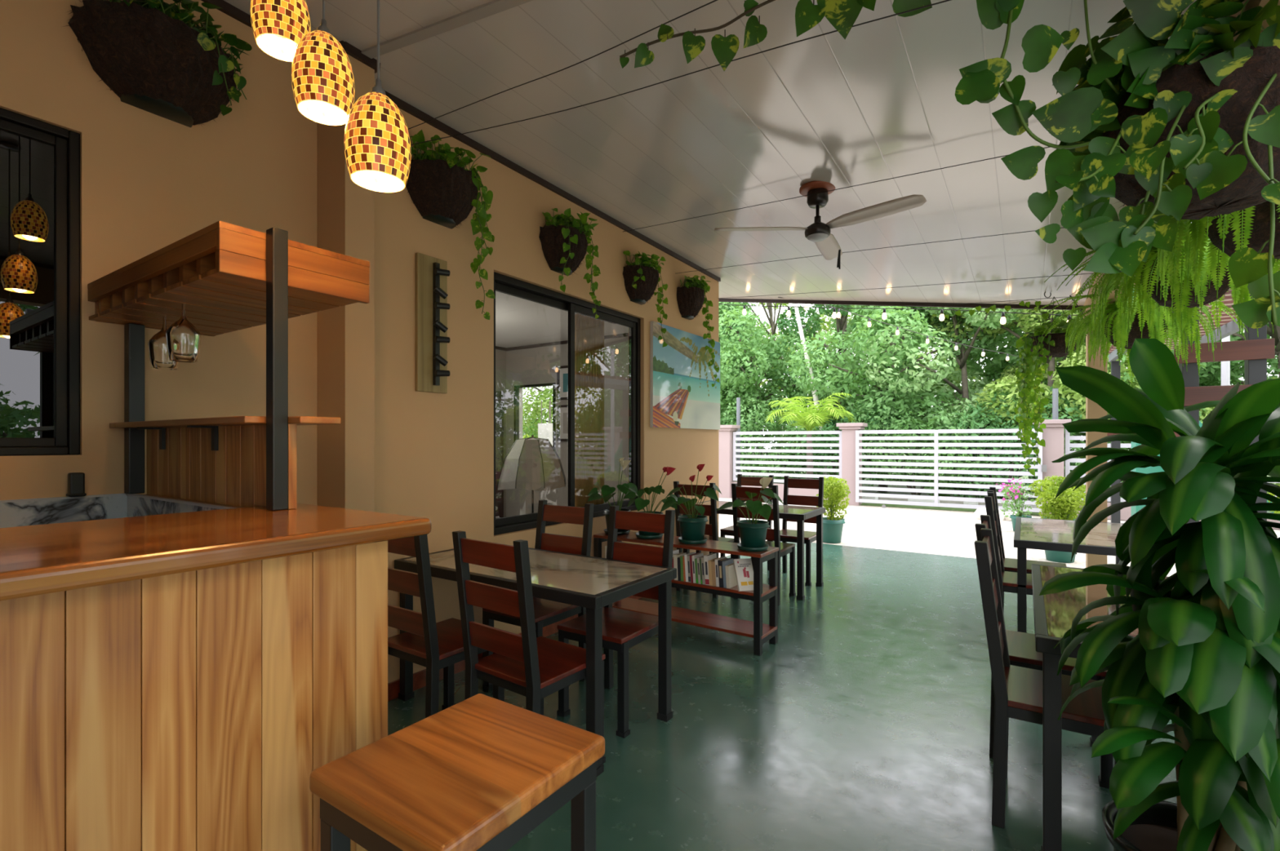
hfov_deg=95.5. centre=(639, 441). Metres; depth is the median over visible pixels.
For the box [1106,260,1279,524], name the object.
trellis
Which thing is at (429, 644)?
dining chair
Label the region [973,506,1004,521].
rock
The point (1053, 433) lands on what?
gate pillar
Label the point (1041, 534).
dining table
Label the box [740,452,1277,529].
grass
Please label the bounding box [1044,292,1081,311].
bracket
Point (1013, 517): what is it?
pot
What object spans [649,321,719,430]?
beach painting
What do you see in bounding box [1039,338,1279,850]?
floor plant
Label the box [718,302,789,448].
tree
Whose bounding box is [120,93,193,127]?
tray
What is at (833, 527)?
pot
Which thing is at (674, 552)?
book
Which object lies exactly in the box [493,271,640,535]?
window
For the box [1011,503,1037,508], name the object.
block
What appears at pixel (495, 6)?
trim
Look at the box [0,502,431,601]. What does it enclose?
countertop
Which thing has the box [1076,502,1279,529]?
trim
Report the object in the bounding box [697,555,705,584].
book
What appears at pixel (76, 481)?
holder
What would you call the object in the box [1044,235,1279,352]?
fern
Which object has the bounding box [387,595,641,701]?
baseboard
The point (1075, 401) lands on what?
shrub
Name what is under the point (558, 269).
tray
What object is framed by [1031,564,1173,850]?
dining table
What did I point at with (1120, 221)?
wire
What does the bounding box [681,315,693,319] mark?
tray
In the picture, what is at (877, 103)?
ceiling
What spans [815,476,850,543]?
potted plant
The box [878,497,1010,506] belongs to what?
trim
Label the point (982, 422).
shrub
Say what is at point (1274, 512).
bush
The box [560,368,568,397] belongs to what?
print
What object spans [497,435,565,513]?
floor lamp
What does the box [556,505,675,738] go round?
dining chair
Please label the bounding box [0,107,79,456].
window
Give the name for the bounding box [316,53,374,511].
column
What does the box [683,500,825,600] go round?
dining table
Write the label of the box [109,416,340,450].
bar shelf
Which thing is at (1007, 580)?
dining chair
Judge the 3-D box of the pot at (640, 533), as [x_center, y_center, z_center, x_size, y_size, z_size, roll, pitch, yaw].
[0.071,0.638,4.438,0.224,0.181,0.224,0,0,33]
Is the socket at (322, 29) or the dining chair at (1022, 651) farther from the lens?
the dining chair at (1022, 651)
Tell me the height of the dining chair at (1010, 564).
1.020 m
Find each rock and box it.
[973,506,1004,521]
[1003,511,1017,520]
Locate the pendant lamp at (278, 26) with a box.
[249,0,311,62]
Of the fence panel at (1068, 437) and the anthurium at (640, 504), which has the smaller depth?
the anthurium at (640, 504)
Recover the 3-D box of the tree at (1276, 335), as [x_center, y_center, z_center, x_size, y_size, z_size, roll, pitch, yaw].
[12.673,-1.810,12.115,4.540,6.477,4.897,0,0,16]
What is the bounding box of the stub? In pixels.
[537,400,552,445]
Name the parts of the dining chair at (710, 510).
post, post, seat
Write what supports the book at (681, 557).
on the bookshelf at (761, 633)
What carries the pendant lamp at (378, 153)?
hanging from the ceiling
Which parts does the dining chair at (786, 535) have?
post, seat, seat frame, leg, post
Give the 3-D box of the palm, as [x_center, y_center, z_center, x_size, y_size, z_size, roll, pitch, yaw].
[4.168,0.140,14.149,2.007,2.564,2.401,0,0,34]
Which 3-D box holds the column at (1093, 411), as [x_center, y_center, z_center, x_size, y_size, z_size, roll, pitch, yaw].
[4.145,0.160,5.279,0.139,2.460,0.180,0,0,34]
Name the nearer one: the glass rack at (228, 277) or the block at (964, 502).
the glass rack at (228, 277)
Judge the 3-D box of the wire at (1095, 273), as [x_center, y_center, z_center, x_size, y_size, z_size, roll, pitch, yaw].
[2.173,-1.410,5.418,3.355,0.364,0.161,0,0,42]
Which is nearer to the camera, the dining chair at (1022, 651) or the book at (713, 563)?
the dining chair at (1022, 651)
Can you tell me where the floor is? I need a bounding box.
[387,541,1177,850]
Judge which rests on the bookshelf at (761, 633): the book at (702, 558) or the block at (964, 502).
the book at (702, 558)
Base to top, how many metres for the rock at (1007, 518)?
0.190 m
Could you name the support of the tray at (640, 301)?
on the wall basket at (641, 278)
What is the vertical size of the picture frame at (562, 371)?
0.440 m
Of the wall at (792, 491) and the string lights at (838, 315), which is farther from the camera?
the wall at (792, 491)
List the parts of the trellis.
post, post, post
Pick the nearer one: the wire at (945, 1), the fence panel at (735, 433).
the wire at (945, 1)
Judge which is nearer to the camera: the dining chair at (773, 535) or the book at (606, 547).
the book at (606, 547)
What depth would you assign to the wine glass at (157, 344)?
2.03 m
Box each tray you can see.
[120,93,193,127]
[422,213,455,229]
[550,266,572,275]
[630,298,645,305]
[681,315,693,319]
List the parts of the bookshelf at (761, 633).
leg, under rail, leg, rail, rail, rail, leg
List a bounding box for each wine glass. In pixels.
[147,316,178,369]
[165,303,200,362]
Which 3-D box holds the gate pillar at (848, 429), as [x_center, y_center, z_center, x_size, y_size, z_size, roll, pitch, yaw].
[4.738,0.510,12.993,0.560,1.820,0.560,0,0,32]
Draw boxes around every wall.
[0,0,718,683]
[143,423,297,509]
[495,349,506,517]
[506,336,628,516]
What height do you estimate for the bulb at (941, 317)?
0.125 m
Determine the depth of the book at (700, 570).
4.04 m
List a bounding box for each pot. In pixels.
[603,508,630,532]
[637,511,663,535]
[677,515,708,541]
[736,520,769,547]
[822,517,845,543]
[1009,515,1031,531]
[1044,550,1075,563]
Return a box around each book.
[604,546,607,558]
[672,549,679,557]
[673,552,686,580]
[677,557,680,581]
[680,555,684,581]
[682,556,685,582]
[684,551,695,582]
[687,553,695,582]
[689,552,700,582]
[691,553,703,583]
[694,558,698,583]
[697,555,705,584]
[699,559,702,584]
[701,556,705,585]
[703,553,716,585]
[707,558,717,586]
[711,560,715,586]
[714,556,726,586]
[717,557,730,587]
[722,558,733,588]
[724,563,737,588]
[733,558,753,591]
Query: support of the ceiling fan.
hanging from the ceiling
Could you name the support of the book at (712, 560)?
on the bookshelf at (761, 633)
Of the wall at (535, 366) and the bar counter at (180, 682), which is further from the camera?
the wall at (535, 366)
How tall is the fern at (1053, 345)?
1.626 m
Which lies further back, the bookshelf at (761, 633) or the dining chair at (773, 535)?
the dining chair at (773, 535)
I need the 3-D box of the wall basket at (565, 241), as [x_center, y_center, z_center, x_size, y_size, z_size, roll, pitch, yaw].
[-0.453,-1.286,4.202,0.343,0.725,0.585,0,0,34]
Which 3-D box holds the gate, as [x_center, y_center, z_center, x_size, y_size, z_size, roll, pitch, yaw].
[6.127,0.598,11.735,3.415,1.665,0.075,0,0,34]
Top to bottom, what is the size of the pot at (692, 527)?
0.181 m
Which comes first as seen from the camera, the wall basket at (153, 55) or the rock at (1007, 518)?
the wall basket at (153, 55)
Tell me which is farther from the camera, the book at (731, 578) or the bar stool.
the book at (731, 578)
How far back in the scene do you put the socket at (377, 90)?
1.26 m
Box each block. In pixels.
[862,496,878,499]
[907,498,939,502]
[963,501,977,505]
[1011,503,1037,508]
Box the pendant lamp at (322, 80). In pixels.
[291,0,355,125]
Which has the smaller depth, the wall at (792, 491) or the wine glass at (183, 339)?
the wine glass at (183, 339)
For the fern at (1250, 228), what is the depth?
2.26 m
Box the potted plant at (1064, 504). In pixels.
[1035,485,1085,563]
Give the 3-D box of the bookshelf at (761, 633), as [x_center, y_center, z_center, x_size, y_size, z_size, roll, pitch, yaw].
[0.296,1.062,4.281,1.400,0.657,0.310,0,0,35]
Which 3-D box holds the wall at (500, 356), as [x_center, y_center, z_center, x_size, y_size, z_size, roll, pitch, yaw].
[-3.031,-0.010,6.563,0.100,2.800,4.400,0,0,34]
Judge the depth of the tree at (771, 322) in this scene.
23.32 m
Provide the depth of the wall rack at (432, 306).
3.31 m
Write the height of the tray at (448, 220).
0.041 m
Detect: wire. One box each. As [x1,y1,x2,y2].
[408,0,718,129]
[410,0,951,145]
[624,144,1058,231]
[677,221,1120,273]
[719,272,1096,298]
[797,296,1073,306]
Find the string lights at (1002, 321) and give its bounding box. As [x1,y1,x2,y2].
[718,303,1082,324]
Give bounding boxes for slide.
[1131,421,1279,521]
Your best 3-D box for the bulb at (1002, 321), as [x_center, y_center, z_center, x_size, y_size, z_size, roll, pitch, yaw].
[3.736,-1.263,5.980,0.052,0.125,0.052,0,0,33]
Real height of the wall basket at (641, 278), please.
0.785 m
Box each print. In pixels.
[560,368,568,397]
[560,407,568,439]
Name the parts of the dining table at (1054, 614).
leg, tabletop frame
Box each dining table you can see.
[394,545,676,777]
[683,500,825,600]
[1013,517,1124,633]
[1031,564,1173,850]
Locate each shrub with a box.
[720,415,750,476]
[722,395,826,484]
[782,400,909,486]
[853,400,989,497]
[939,386,1082,499]
[1023,395,1212,502]
[1199,377,1279,495]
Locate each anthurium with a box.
[587,457,638,535]
[623,466,677,539]
[660,464,721,544]
[716,477,783,551]
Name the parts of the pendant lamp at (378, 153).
lamp shade, cord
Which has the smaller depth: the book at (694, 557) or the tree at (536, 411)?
the book at (694, 557)
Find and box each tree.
[522,386,552,438]
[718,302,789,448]
[718,302,850,476]
[744,302,852,460]
[763,304,921,475]
[786,305,995,492]
[798,305,959,417]
[860,306,1044,464]
[897,321,1084,483]
[927,308,1140,466]
[956,315,1127,457]
[1033,286,1279,450]
[1127,290,1279,386]
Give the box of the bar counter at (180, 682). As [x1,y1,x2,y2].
[0,502,431,850]
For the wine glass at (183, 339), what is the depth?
1.84 m
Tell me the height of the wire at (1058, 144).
0.514 m
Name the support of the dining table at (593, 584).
on the floor
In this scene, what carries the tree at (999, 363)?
on the grass
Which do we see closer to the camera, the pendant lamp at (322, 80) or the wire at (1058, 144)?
the pendant lamp at (322, 80)
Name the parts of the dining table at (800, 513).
leg, leg, tabletop frame, leg, leg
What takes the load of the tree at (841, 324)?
on the grass
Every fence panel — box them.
[733,431,841,484]
[1065,429,1279,502]
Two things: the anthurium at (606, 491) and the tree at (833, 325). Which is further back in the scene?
the tree at (833, 325)
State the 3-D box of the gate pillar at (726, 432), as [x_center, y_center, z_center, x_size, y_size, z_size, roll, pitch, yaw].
[2.170,0.510,14.693,0.560,1.820,0.560,0,0,32]
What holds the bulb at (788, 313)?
attached to the string lights at (1002, 321)
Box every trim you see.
[200,0,720,281]
[361,0,533,58]
[495,333,628,351]
[718,298,1082,311]
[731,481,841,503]
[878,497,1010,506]
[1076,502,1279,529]
[1083,0,1279,318]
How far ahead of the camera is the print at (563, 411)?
7.59 m
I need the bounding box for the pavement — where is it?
[718,497,1279,577]
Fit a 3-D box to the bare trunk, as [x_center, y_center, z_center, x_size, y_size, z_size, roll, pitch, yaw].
[4.666,-2.594,16.521,1.427,8.046,0.183,0,0,28]
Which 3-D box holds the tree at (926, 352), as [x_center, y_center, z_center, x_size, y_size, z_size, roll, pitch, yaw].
[11.797,-3.045,19.201,6.898,8.941,5.093,0,0,12]
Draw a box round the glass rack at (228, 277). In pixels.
[87,221,369,511]
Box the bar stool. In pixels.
[309,693,604,850]
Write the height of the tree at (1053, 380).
6.892 m
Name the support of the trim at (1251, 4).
attached to the ceiling
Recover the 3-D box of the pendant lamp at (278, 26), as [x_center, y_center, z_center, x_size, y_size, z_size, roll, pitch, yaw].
[-0.934,-1.352,1.513,0.134,0.660,0.134,0,0,34]
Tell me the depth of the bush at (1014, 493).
9.10 m
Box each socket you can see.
[316,18,330,34]
[370,79,386,95]
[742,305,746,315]
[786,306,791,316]
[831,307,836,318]
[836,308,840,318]
[867,318,871,327]
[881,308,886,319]
[895,327,899,335]
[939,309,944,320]
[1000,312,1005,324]
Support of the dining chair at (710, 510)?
on the floor
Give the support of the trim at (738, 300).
attached to the ceiling
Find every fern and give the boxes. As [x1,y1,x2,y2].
[932,297,1084,475]
[1026,284,1248,386]
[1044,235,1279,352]
[1119,200,1279,311]
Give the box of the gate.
[855,428,1046,512]
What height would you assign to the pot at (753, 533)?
0.181 m
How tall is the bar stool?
0.750 m
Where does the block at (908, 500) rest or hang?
on the grass
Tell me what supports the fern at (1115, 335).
hanging from the trim at (1251, 4)
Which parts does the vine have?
stem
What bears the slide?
on the pavement
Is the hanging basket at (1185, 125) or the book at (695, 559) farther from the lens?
the book at (695, 559)
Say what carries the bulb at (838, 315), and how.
attached to the string lights at (838, 315)
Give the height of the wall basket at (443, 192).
0.961 m
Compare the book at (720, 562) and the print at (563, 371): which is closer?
the book at (720, 562)
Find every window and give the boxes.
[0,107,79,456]
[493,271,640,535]
[514,382,555,451]
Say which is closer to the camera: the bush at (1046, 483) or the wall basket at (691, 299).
the wall basket at (691, 299)
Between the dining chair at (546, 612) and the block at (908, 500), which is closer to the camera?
the dining chair at (546, 612)
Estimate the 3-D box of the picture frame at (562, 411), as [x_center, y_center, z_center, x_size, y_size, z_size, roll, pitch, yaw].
[-0.939,-0.235,7.550,0.340,0.470,0.035,0,0,34]
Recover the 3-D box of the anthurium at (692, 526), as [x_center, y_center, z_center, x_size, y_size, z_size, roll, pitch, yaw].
[0.381,0.449,4.212,0.357,0.567,0.338,0,0,34]
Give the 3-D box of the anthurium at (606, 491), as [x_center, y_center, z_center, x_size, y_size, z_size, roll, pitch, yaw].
[-0.220,0.432,4.606,0.466,0.603,0.356,0,0,-24]
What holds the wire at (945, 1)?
attached to the wall at (149, 182)
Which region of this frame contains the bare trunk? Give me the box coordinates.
[793,303,828,480]
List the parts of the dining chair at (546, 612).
leg, seat, seat frame, leg, post, post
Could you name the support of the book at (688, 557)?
on the bookshelf at (761, 633)
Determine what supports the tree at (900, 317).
on the grass
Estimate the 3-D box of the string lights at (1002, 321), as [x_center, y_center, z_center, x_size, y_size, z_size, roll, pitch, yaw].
[2.389,-1.549,6.872,4.801,0.887,0.052,0,0,34]
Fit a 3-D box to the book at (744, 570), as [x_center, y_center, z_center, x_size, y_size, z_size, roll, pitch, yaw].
[0.707,0.900,3.916,0.125,0.202,0.105,0,0,-14]
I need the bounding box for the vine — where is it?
[619,0,932,71]
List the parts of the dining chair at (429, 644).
seat, post, seat frame, leg, leg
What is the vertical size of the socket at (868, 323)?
0.125 m
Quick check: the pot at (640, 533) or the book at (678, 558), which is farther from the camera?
the pot at (640, 533)
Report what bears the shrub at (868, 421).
on the grass
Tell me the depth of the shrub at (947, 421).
14.21 m
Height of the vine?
0.224 m
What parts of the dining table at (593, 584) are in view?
leg, leg, tabletop frame, leg, leg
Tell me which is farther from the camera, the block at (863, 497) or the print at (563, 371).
the block at (863, 497)
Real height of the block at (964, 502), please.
0.180 m
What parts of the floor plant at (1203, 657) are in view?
pot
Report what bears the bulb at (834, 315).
attached to the string lights at (1002, 321)
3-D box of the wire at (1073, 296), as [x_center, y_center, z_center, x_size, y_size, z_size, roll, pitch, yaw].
[2.939,-1.450,6.072,0.129,0.404,2.846,0,0,-43]
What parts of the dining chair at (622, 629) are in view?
leg, seat, seat frame, post, leg, post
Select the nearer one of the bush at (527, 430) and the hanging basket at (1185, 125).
the hanging basket at (1185, 125)
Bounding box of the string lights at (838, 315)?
[777,297,1042,364]
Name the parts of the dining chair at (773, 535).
post, leg, post, seat, seat frame, leg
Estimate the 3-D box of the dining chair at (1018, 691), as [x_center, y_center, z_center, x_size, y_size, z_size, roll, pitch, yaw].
[1.545,0.880,2.167,0.495,1.020,0.418,0,0,34]
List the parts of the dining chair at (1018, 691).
post, post, seat, seat frame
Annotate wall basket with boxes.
[63,0,252,127]
[405,129,495,319]
[538,208,600,319]
[622,250,667,346]
[676,275,719,386]
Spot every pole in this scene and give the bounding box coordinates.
[736,397,740,481]
[1052,388,1057,419]
[1221,335,1230,386]
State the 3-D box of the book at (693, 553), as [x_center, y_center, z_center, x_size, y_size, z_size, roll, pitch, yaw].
[0.364,0.899,4.160,0.033,0.191,0.130,0,0,35]
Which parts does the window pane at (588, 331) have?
rod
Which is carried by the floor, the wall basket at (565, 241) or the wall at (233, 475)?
the wall at (233, 475)
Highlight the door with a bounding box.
[495,391,503,518]
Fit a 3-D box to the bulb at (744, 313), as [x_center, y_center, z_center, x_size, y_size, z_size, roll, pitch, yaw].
[1.357,-1.700,7.555,0.052,0.125,0.052,0,0,33]
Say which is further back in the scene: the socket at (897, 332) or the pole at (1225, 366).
the socket at (897, 332)
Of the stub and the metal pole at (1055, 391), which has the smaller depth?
the metal pole at (1055, 391)
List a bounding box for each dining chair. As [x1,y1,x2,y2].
[387,534,504,718]
[452,530,605,764]
[482,500,594,690]
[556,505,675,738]
[673,481,733,597]
[720,474,773,570]
[731,483,795,606]
[768,475,823,586]
[973,528,1116,829]
[974,515,1113,789]
[984,492,1032,609]
[986,487,1066,614]
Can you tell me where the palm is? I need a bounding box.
[764,392,854,479]
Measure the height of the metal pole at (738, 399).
2.550 m
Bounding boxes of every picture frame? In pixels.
[556,365,568,399]
[556,404,568,441]
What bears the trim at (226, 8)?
attached to the wall at (149, 182)
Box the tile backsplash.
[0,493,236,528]
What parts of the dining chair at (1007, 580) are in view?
post, post, seat, seat frame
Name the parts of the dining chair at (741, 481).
leg, seat frame, post, seat, post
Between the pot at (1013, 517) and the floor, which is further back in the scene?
the pot at (1013, 517)
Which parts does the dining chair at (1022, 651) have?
post, post, seat frame, seat, leg, leg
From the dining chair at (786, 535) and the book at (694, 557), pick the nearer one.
the book at (694, 557)
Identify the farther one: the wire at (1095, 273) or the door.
the door
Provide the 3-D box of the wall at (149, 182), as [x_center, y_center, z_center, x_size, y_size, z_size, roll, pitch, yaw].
[-1.923,-0.410,2.412,0.170,3.600,9.900,0,0,34]
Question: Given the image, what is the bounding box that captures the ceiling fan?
[714,181,926,269]
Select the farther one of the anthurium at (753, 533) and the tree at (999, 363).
the tree at (999, 363)
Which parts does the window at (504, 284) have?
sash, sash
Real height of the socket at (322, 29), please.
0.157 m
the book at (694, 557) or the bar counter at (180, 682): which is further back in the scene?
the book at (694, 557)
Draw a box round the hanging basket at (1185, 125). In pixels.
[955,0,1279,328]
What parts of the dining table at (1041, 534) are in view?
leg, tabletop frame, leg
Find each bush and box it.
[522,411,552,438]
[995,478,1034,531]
[1028,475,1085,520]
[1267,377,1279,514]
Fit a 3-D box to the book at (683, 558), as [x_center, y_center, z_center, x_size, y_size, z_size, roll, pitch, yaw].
[0.349,0.907,4.170,0.028,0.176,0.130,0,0,35]
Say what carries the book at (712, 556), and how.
on the bookshelf at (761, 633)
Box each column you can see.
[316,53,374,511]
[1085,324,1106,568]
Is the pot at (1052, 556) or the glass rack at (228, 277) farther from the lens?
the pot at (1052, 556)
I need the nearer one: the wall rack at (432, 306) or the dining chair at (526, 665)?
the dining chair at (526, 665)
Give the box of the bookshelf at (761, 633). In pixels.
[593,531,778,656]
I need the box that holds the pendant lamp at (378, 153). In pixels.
[343,0,411,192]
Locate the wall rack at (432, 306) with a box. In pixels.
[415,252,449,393]
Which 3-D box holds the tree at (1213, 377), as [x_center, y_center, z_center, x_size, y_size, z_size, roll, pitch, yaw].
[11.553,-2.154,13.843,4.787,7.163,4.910,0,0,-11]
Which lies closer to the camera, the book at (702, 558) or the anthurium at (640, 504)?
the book at (702, 558)
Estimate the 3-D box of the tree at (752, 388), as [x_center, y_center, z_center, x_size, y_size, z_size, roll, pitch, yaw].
[3.674,-1.647,18.514,4.299,6.150,5.229,0,0,-21]
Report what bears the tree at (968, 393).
on the grass
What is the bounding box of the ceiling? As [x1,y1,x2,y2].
[223,0,1196,348]
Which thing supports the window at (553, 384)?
in the wall at (535, 366)
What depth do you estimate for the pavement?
9.20 m
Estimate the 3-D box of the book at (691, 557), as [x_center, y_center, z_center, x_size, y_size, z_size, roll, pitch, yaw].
[0.398,0.899,4.136,0.030,0.191,0.130,0,0,35]
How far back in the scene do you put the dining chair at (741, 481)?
6.37 m
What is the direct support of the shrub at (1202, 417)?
on the grass
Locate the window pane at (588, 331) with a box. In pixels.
[574,311,615,506]
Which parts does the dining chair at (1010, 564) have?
post, seat frame, seat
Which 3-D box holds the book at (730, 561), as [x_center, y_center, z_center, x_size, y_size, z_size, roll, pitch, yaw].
[0.608,0.905,3.989,0.032,0.179,0.130,0,0,35]
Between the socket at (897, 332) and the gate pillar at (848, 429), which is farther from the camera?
the gate pillar at (848, 429)
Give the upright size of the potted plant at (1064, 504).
0.889 m
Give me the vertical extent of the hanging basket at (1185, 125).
1.112 m
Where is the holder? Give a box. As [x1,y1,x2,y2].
[66,472,86,497]
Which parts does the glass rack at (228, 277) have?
post, hanging rail, hanging rail, hanging rail, hanging rail, hanging rail, hanging rail, hanging rail, hanging rail, post, hanging rail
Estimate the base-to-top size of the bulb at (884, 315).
0.125 m
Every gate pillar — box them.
[718,425,740,498]
[835,422,867,506]
[1032,419,1071,515]
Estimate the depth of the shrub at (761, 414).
16.55 m
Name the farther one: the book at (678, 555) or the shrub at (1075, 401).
the shrub at (1075, 401)
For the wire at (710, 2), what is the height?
0.544 m
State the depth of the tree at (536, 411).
20.57 m
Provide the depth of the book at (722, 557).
3.97 m

